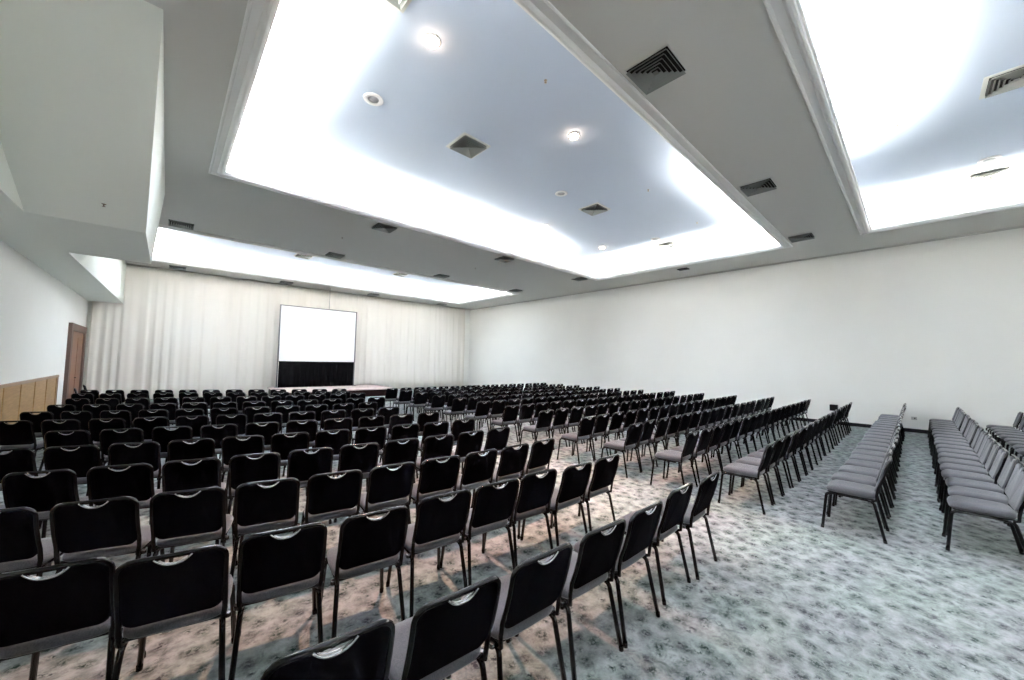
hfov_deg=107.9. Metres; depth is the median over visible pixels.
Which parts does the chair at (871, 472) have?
seat, leg, leg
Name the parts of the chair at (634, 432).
seat, leg, frame, panel, leg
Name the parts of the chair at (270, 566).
leg, seat, frame, panel, leg, leg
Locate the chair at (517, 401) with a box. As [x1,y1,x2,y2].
[493,399,519,427]
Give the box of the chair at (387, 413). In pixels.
[378,407,399,440]
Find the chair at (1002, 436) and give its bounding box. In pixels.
[997,434,1023,444]
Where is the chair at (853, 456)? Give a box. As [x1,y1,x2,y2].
[849,434,898,496]
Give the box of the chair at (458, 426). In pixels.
[451,418,474,445]
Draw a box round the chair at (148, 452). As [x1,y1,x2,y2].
[108,441,163,488]
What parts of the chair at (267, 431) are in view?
panel, frame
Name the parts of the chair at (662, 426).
leg, seat, frame, panel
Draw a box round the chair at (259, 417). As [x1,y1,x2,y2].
[253,412,282,432]
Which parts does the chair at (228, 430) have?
frame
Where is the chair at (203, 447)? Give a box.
[167,438,221,476]
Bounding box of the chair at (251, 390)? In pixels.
[248,389,264,397]
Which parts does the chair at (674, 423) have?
seat, frame, panel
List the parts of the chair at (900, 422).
seat, leg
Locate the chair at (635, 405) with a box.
[622,400,639,422]
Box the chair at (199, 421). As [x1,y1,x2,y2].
[175,415,217,457]
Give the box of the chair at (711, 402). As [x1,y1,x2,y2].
[699,398,714,427]
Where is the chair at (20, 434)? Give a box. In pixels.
[0,420,43,456]
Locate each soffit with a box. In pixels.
[0,0,164,263]
[0,142,126,303]
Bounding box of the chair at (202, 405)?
[182,402,209,421]
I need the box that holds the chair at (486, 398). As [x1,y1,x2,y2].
[472,396,495,426]
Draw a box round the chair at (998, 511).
[942,470,1023,554]
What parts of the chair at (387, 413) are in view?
panel, frame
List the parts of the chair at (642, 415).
frame, panel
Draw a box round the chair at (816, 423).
[806,420,818,469]
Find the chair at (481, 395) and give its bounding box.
[465,392,487,420]
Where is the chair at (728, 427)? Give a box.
[693,421,733,470]
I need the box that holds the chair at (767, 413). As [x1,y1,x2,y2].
[743,410,770,443]
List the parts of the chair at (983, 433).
leg, seat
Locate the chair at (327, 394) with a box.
[315,392,330,398]
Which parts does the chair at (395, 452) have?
frame, panel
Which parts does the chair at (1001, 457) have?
leg, leg, seat, frame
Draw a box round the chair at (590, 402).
[581,398,596,418]
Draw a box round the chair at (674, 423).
[643,415,680,455]
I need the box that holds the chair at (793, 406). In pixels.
[768,403,795,432]
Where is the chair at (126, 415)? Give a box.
[100,410,132,427]
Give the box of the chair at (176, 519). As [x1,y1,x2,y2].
[149,487,236,565]
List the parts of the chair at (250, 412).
panel, frame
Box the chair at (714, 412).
[688,408,718,433]
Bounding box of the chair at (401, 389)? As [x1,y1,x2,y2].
[393,388,411,406]
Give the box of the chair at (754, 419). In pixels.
[722,414,758,453]
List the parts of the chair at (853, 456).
seat, leg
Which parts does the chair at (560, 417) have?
seat, frame, panel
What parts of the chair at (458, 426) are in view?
panel, frame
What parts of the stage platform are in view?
stage skirting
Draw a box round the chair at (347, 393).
[335,391,350,399]
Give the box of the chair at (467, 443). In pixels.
[451,430,483,473]
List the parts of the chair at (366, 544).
leg, leg, seat, frame, panel, leg, leg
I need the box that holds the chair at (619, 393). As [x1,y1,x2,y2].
[615,391,621,402]
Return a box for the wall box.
[829,404,837,410]
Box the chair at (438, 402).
[423,395,445,420]
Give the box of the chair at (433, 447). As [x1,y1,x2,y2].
[416,434,453,502]
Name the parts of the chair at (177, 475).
panel, frame, seat, leg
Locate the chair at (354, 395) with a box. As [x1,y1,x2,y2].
[350,393,365,401]
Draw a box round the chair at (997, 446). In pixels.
[937,442,1001,500]
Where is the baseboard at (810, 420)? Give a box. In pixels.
[469,385,1002,440]
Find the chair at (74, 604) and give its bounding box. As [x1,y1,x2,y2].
[0,557,145,679]
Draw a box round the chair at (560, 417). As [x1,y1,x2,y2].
[536,408,568,449]
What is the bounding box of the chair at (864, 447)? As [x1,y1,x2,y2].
[855,427,899,481]
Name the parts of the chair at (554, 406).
panel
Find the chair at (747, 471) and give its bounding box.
[718,441,774,514]
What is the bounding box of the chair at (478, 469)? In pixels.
[440,449,497,535]
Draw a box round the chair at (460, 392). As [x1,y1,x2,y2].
[447,390,467,410]
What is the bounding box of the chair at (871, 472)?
[835,443,894,517]
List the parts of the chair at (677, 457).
leg, leg, seat, leg, frame, panel, leg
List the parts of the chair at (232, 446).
leg, panel, frame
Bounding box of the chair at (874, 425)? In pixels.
[871,411,903,446]
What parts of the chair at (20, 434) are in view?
panel, seat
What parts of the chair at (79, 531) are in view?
panel, seat, leg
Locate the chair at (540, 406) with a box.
[520,402,548,436]
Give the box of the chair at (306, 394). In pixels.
[294,392,310,401]
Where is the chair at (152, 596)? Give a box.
[111,545,235,679]
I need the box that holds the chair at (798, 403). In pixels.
[774,402,800,429]
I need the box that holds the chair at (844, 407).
[837,405,845,437]
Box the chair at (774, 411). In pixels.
[746,408,776,443]
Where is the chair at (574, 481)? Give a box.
[520,461,591,546]
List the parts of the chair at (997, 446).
seat, frame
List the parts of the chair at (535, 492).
leg, leg, seat, frame, panel, leg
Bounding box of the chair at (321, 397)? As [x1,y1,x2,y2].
[308,394,325,403]
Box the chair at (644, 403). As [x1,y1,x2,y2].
[624,399,648,420]
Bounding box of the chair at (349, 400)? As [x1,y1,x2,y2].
[346,398,363,408]
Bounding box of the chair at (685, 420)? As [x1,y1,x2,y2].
[656,413,691,452]
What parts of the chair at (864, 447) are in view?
seat, leg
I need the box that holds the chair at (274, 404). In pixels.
[270,400,292,414]
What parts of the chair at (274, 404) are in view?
panel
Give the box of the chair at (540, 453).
[501,438,554,485]
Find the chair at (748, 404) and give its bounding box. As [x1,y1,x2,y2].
[725,401,751,422]
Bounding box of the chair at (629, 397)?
[618,395,633,411]
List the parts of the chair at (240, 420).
panel, frame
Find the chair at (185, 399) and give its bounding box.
[182,397,210,424]
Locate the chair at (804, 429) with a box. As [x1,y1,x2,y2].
[792,425,807,480]
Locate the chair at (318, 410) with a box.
[305,404,327,424]
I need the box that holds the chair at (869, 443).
[857,424,899,476]
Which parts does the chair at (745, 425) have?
leg, frame, panel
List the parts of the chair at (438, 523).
leg, leg, seat, leg, frame, panel, leg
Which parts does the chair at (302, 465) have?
seat, frame, panel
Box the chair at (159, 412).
[138,409,175,429]
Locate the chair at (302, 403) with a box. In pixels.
[297,399,317,413]
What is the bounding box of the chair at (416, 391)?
[405,389,425,413]
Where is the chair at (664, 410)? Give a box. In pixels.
[646,405,669,442]
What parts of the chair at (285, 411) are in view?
frame, panel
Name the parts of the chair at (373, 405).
panel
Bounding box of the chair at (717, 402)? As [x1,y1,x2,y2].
[713,397,720,407]
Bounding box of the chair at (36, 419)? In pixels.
[19,411,53,437]
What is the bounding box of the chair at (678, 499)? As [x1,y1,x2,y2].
[608,482,692,605]
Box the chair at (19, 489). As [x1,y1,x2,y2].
[1,469,95,537]
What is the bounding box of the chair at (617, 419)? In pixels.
[589,411,623,454]
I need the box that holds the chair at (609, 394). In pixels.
[606,392,614,413]
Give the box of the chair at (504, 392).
[490,391,510,417]
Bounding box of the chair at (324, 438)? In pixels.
[314,429,349,460]
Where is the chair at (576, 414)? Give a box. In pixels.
[553,406,583,446]
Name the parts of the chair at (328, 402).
panel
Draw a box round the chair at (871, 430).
[868,415,902,456]
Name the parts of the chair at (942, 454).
seat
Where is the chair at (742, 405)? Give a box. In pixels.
[724,402,745,424]
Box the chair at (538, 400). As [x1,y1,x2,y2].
[533,397,545,414]
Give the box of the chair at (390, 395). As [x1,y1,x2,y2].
[384,388,397,408]
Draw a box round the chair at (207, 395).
[203,392,222,408]
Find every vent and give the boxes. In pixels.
[168,219,194,229]
[169,265,186,269]
[279,280,293,284]
[293,253,313,258]
[324,252,344,258]
[370,222,397,232]
[384,0,411,12]
[393,272,408,276]
[433,273,449,278]
[446,132,490,158]
[494,256,513,262]
[509,289,522,291]
[571,276,587,280]
[578,202,610,215]
[624,44,687,94]
[656,241,679,248]
[739,177,777,196]
[787,232,814,242]
[964,164,1014,184]
[979,64,1023,99]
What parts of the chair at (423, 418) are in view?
frame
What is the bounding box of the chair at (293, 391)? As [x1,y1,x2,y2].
[291,389,306,396]
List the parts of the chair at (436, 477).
seat, frame, panel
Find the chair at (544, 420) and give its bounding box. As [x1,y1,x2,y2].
[520,410,553,443]
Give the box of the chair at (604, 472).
[553,454,619,531]
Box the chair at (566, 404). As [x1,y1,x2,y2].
[561,400,573,433]
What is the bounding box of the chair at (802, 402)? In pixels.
[778,401,803,427]
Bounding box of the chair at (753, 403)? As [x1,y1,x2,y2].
[731,400,755,420]
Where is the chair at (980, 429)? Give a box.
[933,427,983,469]
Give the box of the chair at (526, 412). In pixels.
[506,404,534,441]
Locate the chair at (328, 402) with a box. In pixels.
[318,399,341,427]
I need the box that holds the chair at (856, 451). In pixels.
[851,430,898,483]
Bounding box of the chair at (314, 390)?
[312,389,326,394]
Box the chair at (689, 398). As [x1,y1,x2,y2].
[686,394,692,402]
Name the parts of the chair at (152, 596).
leg, leg, panel, seat, leg, leg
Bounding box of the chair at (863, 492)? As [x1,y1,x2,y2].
[821,456,892,543]
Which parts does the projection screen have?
screen frame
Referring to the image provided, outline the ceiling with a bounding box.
[125,0,1023,309]
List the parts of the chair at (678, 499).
seat, leg, frame, panel, leg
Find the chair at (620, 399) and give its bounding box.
[610,395,625,421]
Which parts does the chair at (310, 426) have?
panel, frame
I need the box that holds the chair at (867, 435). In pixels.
[863,419,901,464]
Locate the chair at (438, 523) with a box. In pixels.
[386,489,471,617]
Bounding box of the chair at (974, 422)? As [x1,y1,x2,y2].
[932,421,977,457]
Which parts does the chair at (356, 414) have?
frame, panel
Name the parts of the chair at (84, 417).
frame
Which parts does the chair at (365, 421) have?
panel, frame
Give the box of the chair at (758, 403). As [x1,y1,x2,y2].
[741,399,761,424]
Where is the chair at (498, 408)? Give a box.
[479,400,505,429]
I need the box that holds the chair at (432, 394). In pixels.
[421,391,441,417]
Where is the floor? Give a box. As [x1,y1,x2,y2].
[0,387,1023,679]
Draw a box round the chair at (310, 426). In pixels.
[282,420,317,476]
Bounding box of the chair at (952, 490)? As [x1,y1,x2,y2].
[946,462,1023,548]
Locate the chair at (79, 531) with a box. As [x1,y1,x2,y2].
[49,496,164,573]
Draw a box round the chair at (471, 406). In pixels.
[456,397,480,422]
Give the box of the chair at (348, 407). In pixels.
[332,403,353,438]
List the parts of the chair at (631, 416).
seat, frame, panel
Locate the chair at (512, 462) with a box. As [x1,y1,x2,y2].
[471,443,528,507]
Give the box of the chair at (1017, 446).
[1011,444,1023,454]
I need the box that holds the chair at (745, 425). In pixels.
[713,416,751,457]
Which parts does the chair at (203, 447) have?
panel, frame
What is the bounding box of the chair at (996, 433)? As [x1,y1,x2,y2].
[994,432,1023,439]
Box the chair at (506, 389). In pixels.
[504,388,512,397]
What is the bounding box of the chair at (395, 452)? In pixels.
[377,438,418,509]
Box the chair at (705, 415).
[677,409,710,444]
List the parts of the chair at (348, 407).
panel, frame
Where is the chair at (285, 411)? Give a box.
[275,405,299,426]
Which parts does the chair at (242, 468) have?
leg, panel, frame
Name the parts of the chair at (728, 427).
leg, frame, panel, leg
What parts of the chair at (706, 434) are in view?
leg, seat, leg, frame, panel, leg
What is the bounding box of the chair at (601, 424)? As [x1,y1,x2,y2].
[573,413,609,460]
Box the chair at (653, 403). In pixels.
[647,398,657,418]
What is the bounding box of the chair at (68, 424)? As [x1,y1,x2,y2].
[38,419,102,470]
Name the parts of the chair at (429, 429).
panel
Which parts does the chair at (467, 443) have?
frame, panel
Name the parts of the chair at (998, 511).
leg, leg, seat, seat frame, frame, leg, leg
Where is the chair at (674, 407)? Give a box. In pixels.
[657,404,677,439]
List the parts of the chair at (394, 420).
frame, panel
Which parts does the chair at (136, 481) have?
panel, frame, seat, leg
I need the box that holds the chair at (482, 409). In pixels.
[464,401,490,430]
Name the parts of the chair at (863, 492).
leg, leg, seat frame, seat, leg, frame, leg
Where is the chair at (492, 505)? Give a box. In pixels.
[440,478,519,585]
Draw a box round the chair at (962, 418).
[929,413,966,447]
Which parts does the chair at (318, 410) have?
panel, frame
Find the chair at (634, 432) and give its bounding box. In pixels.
[601,422,642,477]
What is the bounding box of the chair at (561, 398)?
[558,395,567,420]
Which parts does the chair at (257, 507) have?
leg, leg, seat, panel, frame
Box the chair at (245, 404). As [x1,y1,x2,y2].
[242,401,265,413]
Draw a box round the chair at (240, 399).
[236,396,256,413]
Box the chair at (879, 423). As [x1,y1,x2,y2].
[873,409,903,445]
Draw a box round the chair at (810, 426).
[799,422,813,474]
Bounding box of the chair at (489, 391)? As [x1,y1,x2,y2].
[482,389,491,395]
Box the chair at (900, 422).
[861,421,901,470]
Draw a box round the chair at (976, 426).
[932,424,979,467]
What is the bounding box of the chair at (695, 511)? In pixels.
[661,471,719,579]
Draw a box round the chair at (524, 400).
[507,398,532,425]
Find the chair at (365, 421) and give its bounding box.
[352,416,384,452]
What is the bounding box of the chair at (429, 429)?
[418,421,448,456]
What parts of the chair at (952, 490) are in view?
leg, seat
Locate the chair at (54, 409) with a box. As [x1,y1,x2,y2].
[43,404,76,449]
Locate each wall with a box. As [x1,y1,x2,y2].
[0,240,87,406]
[82,301,469,389]
[468,228,1023,436]
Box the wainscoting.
[0,377,57,423]
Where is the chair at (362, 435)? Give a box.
[354,426,386,460]
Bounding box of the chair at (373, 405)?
[358,402,377,418]
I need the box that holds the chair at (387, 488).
[353,462,415,524]
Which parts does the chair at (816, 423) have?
leg, frame, panel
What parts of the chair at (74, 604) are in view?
leg, seat, panel, frame, leg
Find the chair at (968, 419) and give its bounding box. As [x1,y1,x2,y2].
[930,417,970,454]
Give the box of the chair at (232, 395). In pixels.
[227,392,245,401]
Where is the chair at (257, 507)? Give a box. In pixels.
[230,478,299,576]
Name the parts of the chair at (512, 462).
leg, seat, frame, panel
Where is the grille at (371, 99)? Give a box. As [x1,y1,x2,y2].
[368,96,378,102]
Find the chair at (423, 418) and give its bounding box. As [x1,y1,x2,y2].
[417,412,439,435]
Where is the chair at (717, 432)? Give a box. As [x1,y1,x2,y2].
[681,424,723,473]
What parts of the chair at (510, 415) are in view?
seat, frame, panel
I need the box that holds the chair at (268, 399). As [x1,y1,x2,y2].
[261,395,281,409]
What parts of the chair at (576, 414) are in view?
seat, frame, panel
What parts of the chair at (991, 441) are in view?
leg, seat, frame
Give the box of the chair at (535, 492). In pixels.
[481,468,556,565]
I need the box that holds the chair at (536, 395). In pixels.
[533,393,543,403]
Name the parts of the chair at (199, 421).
panel, frame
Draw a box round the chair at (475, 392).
[468,390,479,414]
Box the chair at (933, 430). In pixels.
[932,415,969,433]
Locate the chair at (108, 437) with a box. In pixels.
[99,428,157,479]
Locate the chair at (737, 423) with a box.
[703,418,741,461]
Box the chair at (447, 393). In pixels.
[434,391,454,416]
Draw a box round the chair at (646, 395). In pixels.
[639,393,648,406]
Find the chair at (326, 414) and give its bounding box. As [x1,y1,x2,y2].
[318,409,345,430]
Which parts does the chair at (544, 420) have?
seat, frame, panel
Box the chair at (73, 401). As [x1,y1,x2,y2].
[65,398,90,413]
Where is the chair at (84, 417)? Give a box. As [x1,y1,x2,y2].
[60,411,92,430]
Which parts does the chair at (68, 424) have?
leg, panel, frame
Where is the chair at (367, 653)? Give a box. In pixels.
[260,618,394,679]
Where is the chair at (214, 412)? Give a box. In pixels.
[210,407,237,426]
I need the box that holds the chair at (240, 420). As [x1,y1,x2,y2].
[215,414,246,458]
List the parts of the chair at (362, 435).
panel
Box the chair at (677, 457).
[650,430,698,486]
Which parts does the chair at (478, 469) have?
seat, panel, frame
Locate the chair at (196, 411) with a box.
[175,408,204,425]
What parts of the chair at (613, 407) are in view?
panel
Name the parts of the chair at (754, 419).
frame, panel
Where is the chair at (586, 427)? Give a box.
[557,416,595,463]
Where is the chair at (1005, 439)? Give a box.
[1002,438,1023,450]
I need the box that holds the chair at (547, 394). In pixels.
[544,392,553,401]
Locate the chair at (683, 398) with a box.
[678,395,686,406]
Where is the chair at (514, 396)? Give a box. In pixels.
[498,394,521,419]
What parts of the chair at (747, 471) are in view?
leg, leg, seat frame, seat, leg, frame, panel, leg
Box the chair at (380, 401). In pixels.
[367,397,384,415]
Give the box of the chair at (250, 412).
[242,406,269,439]
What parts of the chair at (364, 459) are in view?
seat, frame, panel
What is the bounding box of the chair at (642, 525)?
[564,500,662,647]
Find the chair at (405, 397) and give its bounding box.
[393,390,412,413]
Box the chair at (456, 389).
[454,388,463,395]
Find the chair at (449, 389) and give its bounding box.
[432,388,451,411]
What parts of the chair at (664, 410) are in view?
frame, panel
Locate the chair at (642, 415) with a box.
[616,408,648,445]
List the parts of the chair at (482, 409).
seat, panel, frame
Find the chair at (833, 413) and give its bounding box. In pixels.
[804,411,834,448]
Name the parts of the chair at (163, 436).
seat, panel, frame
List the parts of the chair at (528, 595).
leg, seat, frame, panel, leg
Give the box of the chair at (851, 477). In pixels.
[826,449,891,528]
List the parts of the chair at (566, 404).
panel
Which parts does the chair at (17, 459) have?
panel, frame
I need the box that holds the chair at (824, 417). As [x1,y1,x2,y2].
[793,415,826,456]
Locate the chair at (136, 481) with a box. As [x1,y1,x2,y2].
[86,463,161,556]
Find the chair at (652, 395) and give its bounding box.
[647,393,655,407]
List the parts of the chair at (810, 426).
leg, frame, leg, panel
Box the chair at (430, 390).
[419,389,439,412]
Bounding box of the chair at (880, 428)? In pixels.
[870,413,903,452]
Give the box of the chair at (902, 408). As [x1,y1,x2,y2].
[874,408,903,442]
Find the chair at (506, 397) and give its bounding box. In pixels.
[485,395,508,422]
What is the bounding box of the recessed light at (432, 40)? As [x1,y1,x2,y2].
[424,33,440,47]
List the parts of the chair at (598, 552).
leg, seat, frame, panel, leg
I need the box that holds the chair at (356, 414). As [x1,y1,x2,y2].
[350,408,373,430]
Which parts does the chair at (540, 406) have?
frame, panel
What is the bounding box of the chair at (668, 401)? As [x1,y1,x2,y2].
[664,396,672,409]
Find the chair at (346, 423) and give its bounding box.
[323,417,352,444]
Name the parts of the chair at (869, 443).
seat, leg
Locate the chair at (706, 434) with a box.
[666,427,712,483]
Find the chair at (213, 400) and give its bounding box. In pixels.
[209,397,231,424]
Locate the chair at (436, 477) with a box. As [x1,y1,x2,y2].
[401,455,460,511]
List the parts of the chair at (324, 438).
panel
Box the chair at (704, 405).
[700,399,708,429]
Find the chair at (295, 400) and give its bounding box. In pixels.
[283,395,304,427]
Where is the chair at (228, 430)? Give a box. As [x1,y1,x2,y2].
[200,424,237,453]
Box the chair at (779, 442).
[731,436,784,503]
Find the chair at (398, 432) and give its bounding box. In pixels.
[379,423,419,478]
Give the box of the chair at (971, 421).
[931,419,974,455]
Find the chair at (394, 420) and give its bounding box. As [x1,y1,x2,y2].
[378,414,412,457]
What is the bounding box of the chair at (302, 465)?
[282,447,332,528]
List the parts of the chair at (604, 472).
leg, leg, seat, frame, panel, leg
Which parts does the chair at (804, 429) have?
leg, frame, leg, panel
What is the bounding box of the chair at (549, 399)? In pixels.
[547,396,557,411]
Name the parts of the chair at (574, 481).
leg, leg, leg, seat, frame, panel, leg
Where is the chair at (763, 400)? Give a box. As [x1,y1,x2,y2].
[753,398,765,412]
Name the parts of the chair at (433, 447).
seat, frame, panel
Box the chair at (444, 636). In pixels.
[388,576,500,679]
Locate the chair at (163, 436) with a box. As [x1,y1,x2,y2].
[152,426,192,462]
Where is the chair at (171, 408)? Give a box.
[149,403,176,423]
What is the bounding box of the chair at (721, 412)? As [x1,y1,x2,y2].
[702,406,725,429]
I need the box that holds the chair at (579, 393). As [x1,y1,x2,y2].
[574,390,581,398]
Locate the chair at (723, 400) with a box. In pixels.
[719,397,726,406]
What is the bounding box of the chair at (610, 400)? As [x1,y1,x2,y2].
[607,396,615,410]
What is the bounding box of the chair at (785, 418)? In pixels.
[762,404,791,435]
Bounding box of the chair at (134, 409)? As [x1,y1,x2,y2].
[116,403,144,422]
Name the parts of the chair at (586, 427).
leg, seat, leg, frame, panel, leg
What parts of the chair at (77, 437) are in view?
panel, frame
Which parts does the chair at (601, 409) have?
panel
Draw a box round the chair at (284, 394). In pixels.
[272,392,289,401]
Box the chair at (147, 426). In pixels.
[133,417,168,441]
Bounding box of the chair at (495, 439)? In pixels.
[480,426,509,454]
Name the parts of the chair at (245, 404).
panel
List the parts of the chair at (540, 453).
seat, frame, panel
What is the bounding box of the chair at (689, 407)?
[676,401,693,431]
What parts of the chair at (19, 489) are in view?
panel, frame, leg, seat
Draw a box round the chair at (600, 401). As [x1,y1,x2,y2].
[583,397,606,416]
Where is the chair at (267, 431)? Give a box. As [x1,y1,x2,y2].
[245,422,279,450]
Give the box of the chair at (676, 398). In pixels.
[672,396,679,403]
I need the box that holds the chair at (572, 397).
[568,394,578,419]
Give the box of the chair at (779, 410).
[751,407,782,440]
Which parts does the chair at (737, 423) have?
frame, leg, panel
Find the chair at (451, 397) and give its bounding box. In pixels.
[438,394,460,420]
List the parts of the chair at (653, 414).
frame, panel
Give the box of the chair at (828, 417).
[800,413,831,455]
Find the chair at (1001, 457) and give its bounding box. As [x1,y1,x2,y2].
[937,448,1008,523]
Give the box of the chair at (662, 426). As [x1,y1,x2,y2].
[630,417,669,466]
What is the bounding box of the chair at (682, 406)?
[667,402,686,417]
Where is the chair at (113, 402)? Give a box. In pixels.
[95,398,119,412]
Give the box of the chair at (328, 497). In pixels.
[301,469,362,524]
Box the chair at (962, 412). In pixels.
[928,411,964,442]
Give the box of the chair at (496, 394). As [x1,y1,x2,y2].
[489,392,499,417]
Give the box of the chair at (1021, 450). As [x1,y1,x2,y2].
[1015,448,1023,461]
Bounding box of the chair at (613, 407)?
[607,402,618,419]
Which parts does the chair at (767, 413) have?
panel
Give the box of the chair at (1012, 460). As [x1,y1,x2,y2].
[941,454,1019,526]
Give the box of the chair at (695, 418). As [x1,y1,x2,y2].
[667,411,700,446]
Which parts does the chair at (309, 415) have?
panel, frame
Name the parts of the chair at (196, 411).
panel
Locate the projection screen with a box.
[274,304,356,387]
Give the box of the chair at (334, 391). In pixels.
[332,389,346,393]
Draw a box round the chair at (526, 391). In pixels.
[520,390,532,403]
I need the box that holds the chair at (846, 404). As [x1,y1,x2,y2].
[821,404,847,435]
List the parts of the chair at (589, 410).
panel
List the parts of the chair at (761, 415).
panel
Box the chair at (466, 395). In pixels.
[452,393,474,419]
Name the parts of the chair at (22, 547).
panel, seat, leg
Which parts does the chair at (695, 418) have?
frame, panel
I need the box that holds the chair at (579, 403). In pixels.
[560,399,585,431]
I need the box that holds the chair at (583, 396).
[580,394,588,404]
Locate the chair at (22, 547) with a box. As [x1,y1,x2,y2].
[0,507,63,576]
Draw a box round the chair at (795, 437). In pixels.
[758,429,800,487]
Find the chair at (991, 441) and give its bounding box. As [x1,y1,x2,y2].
[934,438,996,492]
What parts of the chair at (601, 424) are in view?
seat, leg, frame, panel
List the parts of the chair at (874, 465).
seat, leg, leg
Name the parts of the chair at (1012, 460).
leg, seat, frame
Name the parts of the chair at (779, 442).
leg, seat, leg, frame, panel, leg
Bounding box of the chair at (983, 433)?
[934,430,988,477]
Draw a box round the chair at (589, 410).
[568,405,596,443]
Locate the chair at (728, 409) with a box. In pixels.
[720,405,732,423]
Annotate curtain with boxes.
[85,264,464,398]
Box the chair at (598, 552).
[515,518,625,679]
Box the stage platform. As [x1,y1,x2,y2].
[267,384,392,396]
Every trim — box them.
[0,375,58,404]
[152,224,520,303]
[208,0,792,280]
[471,226,1023,309]
[762,0,1023,234]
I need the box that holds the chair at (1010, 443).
[1006,441,1023,454]
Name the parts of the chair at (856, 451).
seat, leg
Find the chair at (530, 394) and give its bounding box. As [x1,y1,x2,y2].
[519,393,531,408]
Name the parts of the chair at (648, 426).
seat, leg, frame, panel, leg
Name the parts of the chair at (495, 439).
seat, panel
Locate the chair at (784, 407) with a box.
[761,406,786,436]
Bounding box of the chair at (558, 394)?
[555,391,563,400]
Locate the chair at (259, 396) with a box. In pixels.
[250,392,267,400]
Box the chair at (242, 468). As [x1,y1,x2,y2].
[225,452,280,542]
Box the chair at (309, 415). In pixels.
[288,411,315,451]
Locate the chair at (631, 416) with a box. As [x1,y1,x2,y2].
[603,410,637,452]
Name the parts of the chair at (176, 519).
leg, panel, seat, leg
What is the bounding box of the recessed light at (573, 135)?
[568,131,579,139]
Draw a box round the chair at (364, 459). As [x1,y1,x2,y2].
[332,442,378,522]
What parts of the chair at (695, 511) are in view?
seat, leg, frame, panel, leg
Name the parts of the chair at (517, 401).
panel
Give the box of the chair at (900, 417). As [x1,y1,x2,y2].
[865,416,901,457]
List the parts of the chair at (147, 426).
frame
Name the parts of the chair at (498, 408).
seat, frame, panel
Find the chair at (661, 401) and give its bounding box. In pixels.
[648,397,664,416]
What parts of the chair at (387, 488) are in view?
seat, frame, panel, leg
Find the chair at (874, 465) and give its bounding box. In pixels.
[841,439,897,507]
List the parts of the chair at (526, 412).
seat, frame, panel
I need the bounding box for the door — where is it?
[61,322,86,406]
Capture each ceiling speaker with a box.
[363,92,383,105]
[555,191,567,196]
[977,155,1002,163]
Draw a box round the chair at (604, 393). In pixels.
[596,392,605,404]
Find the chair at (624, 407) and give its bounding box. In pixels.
[618,401,629,433]
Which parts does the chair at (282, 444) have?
seat, panel, frame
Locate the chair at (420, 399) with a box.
[406,392,427,420]
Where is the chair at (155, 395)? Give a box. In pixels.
[153,393,179,424]
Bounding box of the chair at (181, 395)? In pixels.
[179,392,198,408]
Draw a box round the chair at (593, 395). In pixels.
[583,393,596,415]
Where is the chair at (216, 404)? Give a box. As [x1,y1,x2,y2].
[213,402,237,409]
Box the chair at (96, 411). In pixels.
[82,404,110,418]
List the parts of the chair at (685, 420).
frame, panel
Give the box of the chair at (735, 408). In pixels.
[717,403,739,424]
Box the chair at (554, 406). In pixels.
[534,401,561,435]
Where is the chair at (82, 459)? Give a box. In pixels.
[39,445,100,528]
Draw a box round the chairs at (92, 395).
[71,383,1023,440]
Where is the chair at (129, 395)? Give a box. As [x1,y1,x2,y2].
[127,393,147,399]
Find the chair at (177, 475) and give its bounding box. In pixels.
[156,457,227,554]
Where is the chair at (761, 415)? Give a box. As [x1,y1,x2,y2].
[731,412,764,448]
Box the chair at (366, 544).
[316,506,408,648]
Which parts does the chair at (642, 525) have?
seat, leg, frame, panel, leg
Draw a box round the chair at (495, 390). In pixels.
[493,389,502,394]
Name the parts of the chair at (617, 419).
seat, frame, panel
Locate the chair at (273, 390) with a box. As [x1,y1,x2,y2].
[270,389,285,395]
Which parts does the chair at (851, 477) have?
leg, seat, leg, frame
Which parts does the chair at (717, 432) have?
seat, leg, frame, panel, leg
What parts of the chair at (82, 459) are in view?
panel, frame, seat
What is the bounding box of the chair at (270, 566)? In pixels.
[228,522,327,679]
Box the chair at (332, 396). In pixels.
[329,394,346,405]
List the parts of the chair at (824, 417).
leg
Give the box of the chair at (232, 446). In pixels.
[221,435,264,492]
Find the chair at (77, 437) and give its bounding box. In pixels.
[44,430,106,495]
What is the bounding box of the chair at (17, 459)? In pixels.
[0,448,45,490]
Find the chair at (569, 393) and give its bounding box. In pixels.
[564,391,572,399]
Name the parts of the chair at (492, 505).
leg, leg, leg, seat, frame, panel, leg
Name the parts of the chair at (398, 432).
panel, frame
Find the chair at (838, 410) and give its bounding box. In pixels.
[812,408,840,445]
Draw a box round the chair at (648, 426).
[616,419,654,471]
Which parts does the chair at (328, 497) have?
leg, seat, panel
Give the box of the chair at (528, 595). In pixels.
[446,542,572,679]
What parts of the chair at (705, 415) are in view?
frame, panel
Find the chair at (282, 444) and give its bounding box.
[270,432,309,492]
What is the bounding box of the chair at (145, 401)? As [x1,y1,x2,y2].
[125,398,149,409]
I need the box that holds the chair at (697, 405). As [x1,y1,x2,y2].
[691,400,701,430]
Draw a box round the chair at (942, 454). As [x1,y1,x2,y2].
[936,434,991,469]
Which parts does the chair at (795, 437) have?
seat, leg, frame, leg, panel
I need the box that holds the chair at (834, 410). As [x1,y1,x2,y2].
[806,410,836,446]
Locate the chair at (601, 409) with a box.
[594,404,607,440]
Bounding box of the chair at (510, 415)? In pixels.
[490,405,518,441]
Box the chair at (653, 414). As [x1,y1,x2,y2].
[635,406,659,444]
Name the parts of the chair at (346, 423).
panel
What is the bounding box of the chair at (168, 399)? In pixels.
[154,397,177,408]
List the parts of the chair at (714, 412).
frame, panel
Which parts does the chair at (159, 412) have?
panel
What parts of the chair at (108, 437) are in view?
panel, frame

